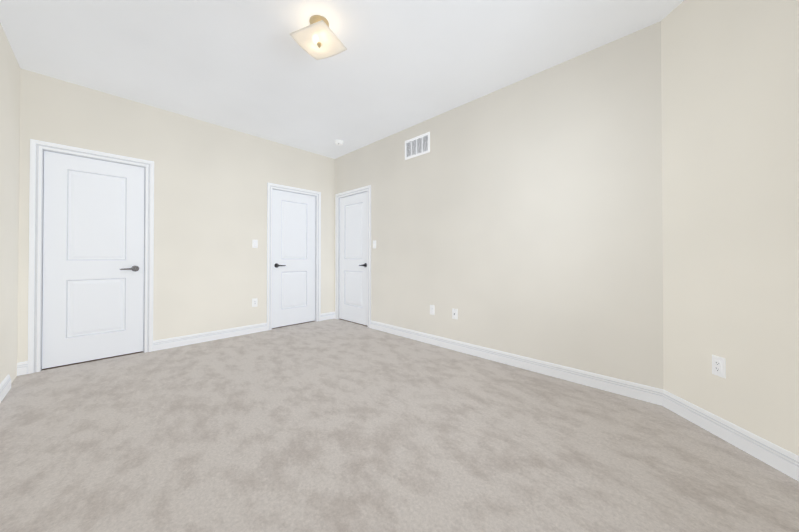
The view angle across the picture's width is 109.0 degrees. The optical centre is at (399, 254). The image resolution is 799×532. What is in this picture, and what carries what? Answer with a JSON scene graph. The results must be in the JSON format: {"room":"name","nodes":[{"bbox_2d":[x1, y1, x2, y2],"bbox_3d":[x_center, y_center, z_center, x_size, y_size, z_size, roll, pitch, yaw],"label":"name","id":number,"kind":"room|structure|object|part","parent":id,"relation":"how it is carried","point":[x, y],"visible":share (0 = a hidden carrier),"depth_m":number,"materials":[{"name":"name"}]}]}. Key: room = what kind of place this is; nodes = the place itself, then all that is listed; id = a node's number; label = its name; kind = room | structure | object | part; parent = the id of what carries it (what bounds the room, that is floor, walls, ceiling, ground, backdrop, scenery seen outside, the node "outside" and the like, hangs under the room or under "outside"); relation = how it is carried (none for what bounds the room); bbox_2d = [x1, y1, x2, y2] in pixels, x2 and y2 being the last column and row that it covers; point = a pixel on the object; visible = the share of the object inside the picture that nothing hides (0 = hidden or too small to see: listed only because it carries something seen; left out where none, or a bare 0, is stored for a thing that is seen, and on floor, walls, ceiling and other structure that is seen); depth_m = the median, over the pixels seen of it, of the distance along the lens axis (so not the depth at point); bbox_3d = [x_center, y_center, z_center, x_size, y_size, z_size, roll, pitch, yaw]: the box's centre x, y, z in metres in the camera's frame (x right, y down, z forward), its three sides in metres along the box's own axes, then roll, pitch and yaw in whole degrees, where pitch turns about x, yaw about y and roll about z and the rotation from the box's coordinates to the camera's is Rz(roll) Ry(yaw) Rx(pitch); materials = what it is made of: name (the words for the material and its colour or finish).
{"room":"empty bedroom","nodes":[
{"label":"empty bedroom","id":0,"kind":"room"},
{"bbox_2d":[0,23,19,383],"bbox_3d":[-1.939,-0.310,1.057,4.388,2.840,0.120,0,-1,44],"label":"wall","id":1,"kind":"structure","parent":0,"point":[9,146],"depth_m":2.27,"materials":[{"name":"beige paint"}]},
{"bbox_2d":[0,320,798,480],"bbox_3d":[-0.199,1.009,1.732,4.988,0.112,3.280,0,-1,44],"label":"baseboard","id":2,"kind":"structure","parent":1,"relation":"attached to","point":[784,461],"depth_m":2.10,"materials":[{"name":"white wood"}]},
{"bbox_2d":[17,68,334,362],"bbox_3d":[-2.299,-0.290,3.762,0.120,2.840,3.520,0,-1,44],"label":"wall","id":3,"kind":"structure","parent":0,"point":[211,180],"depth_m":3.45,"materials":[{"name":"beige paint"}]},
{"bbox_2d":[17,361,27,375],"bbox_3d":[-3.368,1.015,2.543,0.016,0.112,0.056,0,-1,44],"label":"baseboard","id":4,"kind":"structure","parent":3,"relation":"attached to","point":[22,368],"depth_m":2.54,"materials":[{"name":"white wood"}]},
{"bbox_2d":[28,139,153,373],"bbox_3d":[-3.093,0.013,2.921,0.138,2.121,0.858,0,-1,44],"label":"door frame","id":5,"kind":"structure","parent":3,"relation":"attached to","point":[35,223],"depth_m":2.63,"materials":[{"name":"white wood"}]},
{"bbox_2d":[42,151,144,368],"bbox_3d":[-3.064,0.046,2.893,0.093,2.030,0.700,0,-1,44],"label":"door","id":6,"kind":"structure","parent":3,"relation":"in","point":[93,245],"depth_m":2.87,"materials":[{"name":"white wood"}]},
{"bbox_3d":[-2.888,0.150,3.049,0.058,0.065,0.154,0,-1,44],"label":"door handle","id":7,"kind":"part","parent":6,"relation":"part of","materials":[{"name":"grey metal"}]},
{"bbox_2d":[153,323,266,350],"bbox_3d":[-2.326,1.023,3.627,0.016,0.112,1.234,0,-1,44],"label":"baseboard","id":8,"kind":"structure","parent":3,"relation":"attached to","point":[161,344],"depth_m":3.54,"materials":[{"name":"white wood"}]},
{"bbox_2d":[252,298,257,306],"bbox_3d":[-2.011,0.667,3.962,0.008,0.115,0.070,0,-1,44],"label":"electrical outlet","id":9,"kind":"object","parent":3,"relation":"attached to","point":[254,302],"visible":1,"depth_m":3.96,"materials":[{"name":"white plastic"}]},
{"bbox_2d":[252,240,257,247],"bbox_3d":[-2.010,-0.153,3.967,0.012,0.115,0.070,0,-1,44],"label":"light switch","id":10,"kind":"object","parent":3,"relation":"attached to","point":[254,243],"visible":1,"depth_m":3.96,"materials":[{"name":"white plastic"}]},
{"bbox_2d":[272,189,314,327],"bbox_3d":[-1.635,0.058,4.421,0.035,2.030,0.700,0,-1,44],"label":"door","id":11,"kind":"structure","parent":3,"relation":"in","point":[293,251],"depth_m":4.39,"materials":[{"name":"white wood"}]},
{"bbox_2d":[267,182,320,330],"bbox_3d":[-1.643,0.025,4.429,0.138,2.121,0.858,0,-1,44],"label":"door frame","id":12,"kind":"structure","parent":3,"relation":"attached to","point":[270,186],"depth_m":4.40,"materials":[{"name":"white wood"}]},
{"bbox_2d":[321,312,333,320],"bbox_3d":[-1.208,1.032,4.788,0.016,0.112,0.274,0,-1,44],"label":"baseboard","id":13,"kind":"structure","parent":3,"relation":"attached to","point":[327,316],"depth_m":4.78,"materials":[{"name":"white wood"}]},
{"bbox_2d":[0,0,683,158],"bbox_3d":[-0.328,-1.724,1.878,5.628,0.100,3.560,0,-1,44],"label":"ceiling","id":14,"kind":"structure","parent":0,"point":[252,67],"depth_m":2.35,"materials":[{"name":"paint"}]},
{"bbox_2d":[290,15,346,59],"bbox_3d":[-0.579,-1.583,2.055,0.300,0.181,0.300,0,0,24],"label":"ceiling light","id":15,"kind":"object","parent":14,"relation":"attached to","point":[317,38],"visible":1,"depth_m":2.02,"materials":[{"name":"beige glass"}]},
{"bbox_2d":[335,140,343,144],"bbox_3d":[-0.885,-1.636,4.167,0.128,0.042,0.128,0,-1,44],"label":"smoke detector","id":16,"kind":"object","parent":14,"relation":"attached to","point":[339,142],"visible":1,"depth_m":4.13,"materials":[{"name":"white plastic"}]},
{"bbox_2d":[0,319,798,531],"bbox_3d":[-0.328,1.116,1.856,5.628,0.100,3.560,0,-1,44],"label":"floor","id":17,"kind":"structure","parent":0,"point":[334,425],"depth_m":1.55,"materials":[{"name":"carpet"}]},
{"bbox_2d":[41,351,143,370],"bbox_3d":[-3.106,1.073,2.925,0.102,0.002,0.708,0,-1,44],"label":"threshold","id":18,"kind":"object","parent":17,"relation":"on","point":[91,360],"visible":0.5,"depth_m":2.87,"materials":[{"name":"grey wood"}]},
{"bbox_2d":[272,321,313,328],"bbox_3d":[-1.656,1.084,4.433,0.102,0.002,0.708,0,-1,44],"label":"threshold","id":19,"kind":"object","parent":17,"relation":"on","point":[293,324],"visible":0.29,"depth_m":4.42,"materials":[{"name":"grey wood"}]},
{"bbox_2d":[334,21,663,389],"bbox_3d":[0.417,-0.292,3.508,4.388,2.840,0.120,0,-1,44],"label":"wall","id":20,"kind":"structure","parent":0,"point":[523,217],"depth_m":2.60,"materials":[{"name":"beige paint"}]},
{"bbox_2d":[335,185,370,327],"bbox_3d":[-0.718,0.026,4.585,0.918,2.121,0.138,0,-1,44],"label":"door frame","id":21,"kind":"structure","parent":20,"relation":"attached to","point":[354,191],"depth_m":4.78,"materials":[{"name":"white wood"}]},
{"bbox_2d":[339,192,367,325],"bbox_3d":[-0.730,0.059,4.572,0.760,2.030,0.035,0,-1,44],"label":"door","id":22,"kind":"structure","parent":20,"relation":"in","point":[353,290],"depth_m":4.54,"materials":[{"name":"white wood"}]},
{"bbox_2d":[405,132,429,159],"bbox_3d":[0.218,-1.376,3.618,0.415,0.250,0.011,0,-1,44],"label":"air vent","id":23,"kind":"object","parent":20,"relation":"in","point":[417,146],"visible":1,"depth_m":3.60,"materials":[{"name":"white metal"}]},
{"bbox_2d":[430,305,434,314],"bbox_3d":[0.392,0.666,3.437,0.070,0.115,0.008,0,-1,44],"label":"electrical outlet","id":24,"kind":"object","parent":20,"relation":"attached to","point":[432,311],"visible":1,"depth_m":3.43,"materials":[{"name":"white plastic"}]},
{"bbox_2d":[452,308,457,318],"bbox_3d":[0.619,0.668,3.210,0.070,0.115,0.019,0,-1,44],"label":"outlet","id":25,"kind":"object","parent":20,"relation":"attached to","point":[454,313],"visible":1,"depth_m":3.21,"materials":[{"name":"white plastic"}]},
{"bbox_2d":[661,0,798,455],"bbox_3d":[1.947,-0.310,1.180,0.120,2.840,1.937,0,0,-1],"label":"wall","id":26,"kind":"structure","parent":0,"point":[730,145],"depth_m":1.60,"materials":[{"name":"beige paint"}]},
{"bbox_2d":[712,355,725,378],"bbox_3d":[1.873,0.656,1.674,0.008,0.115,0.070,0,0,-1],"label":"electrical outlet","id":27,"kind":"object","parent":26,"relation":"attached to","point":[718,366],"visible":1,"depth_m":1.67,"materials":[{"name":"white plastic"}]}
]}

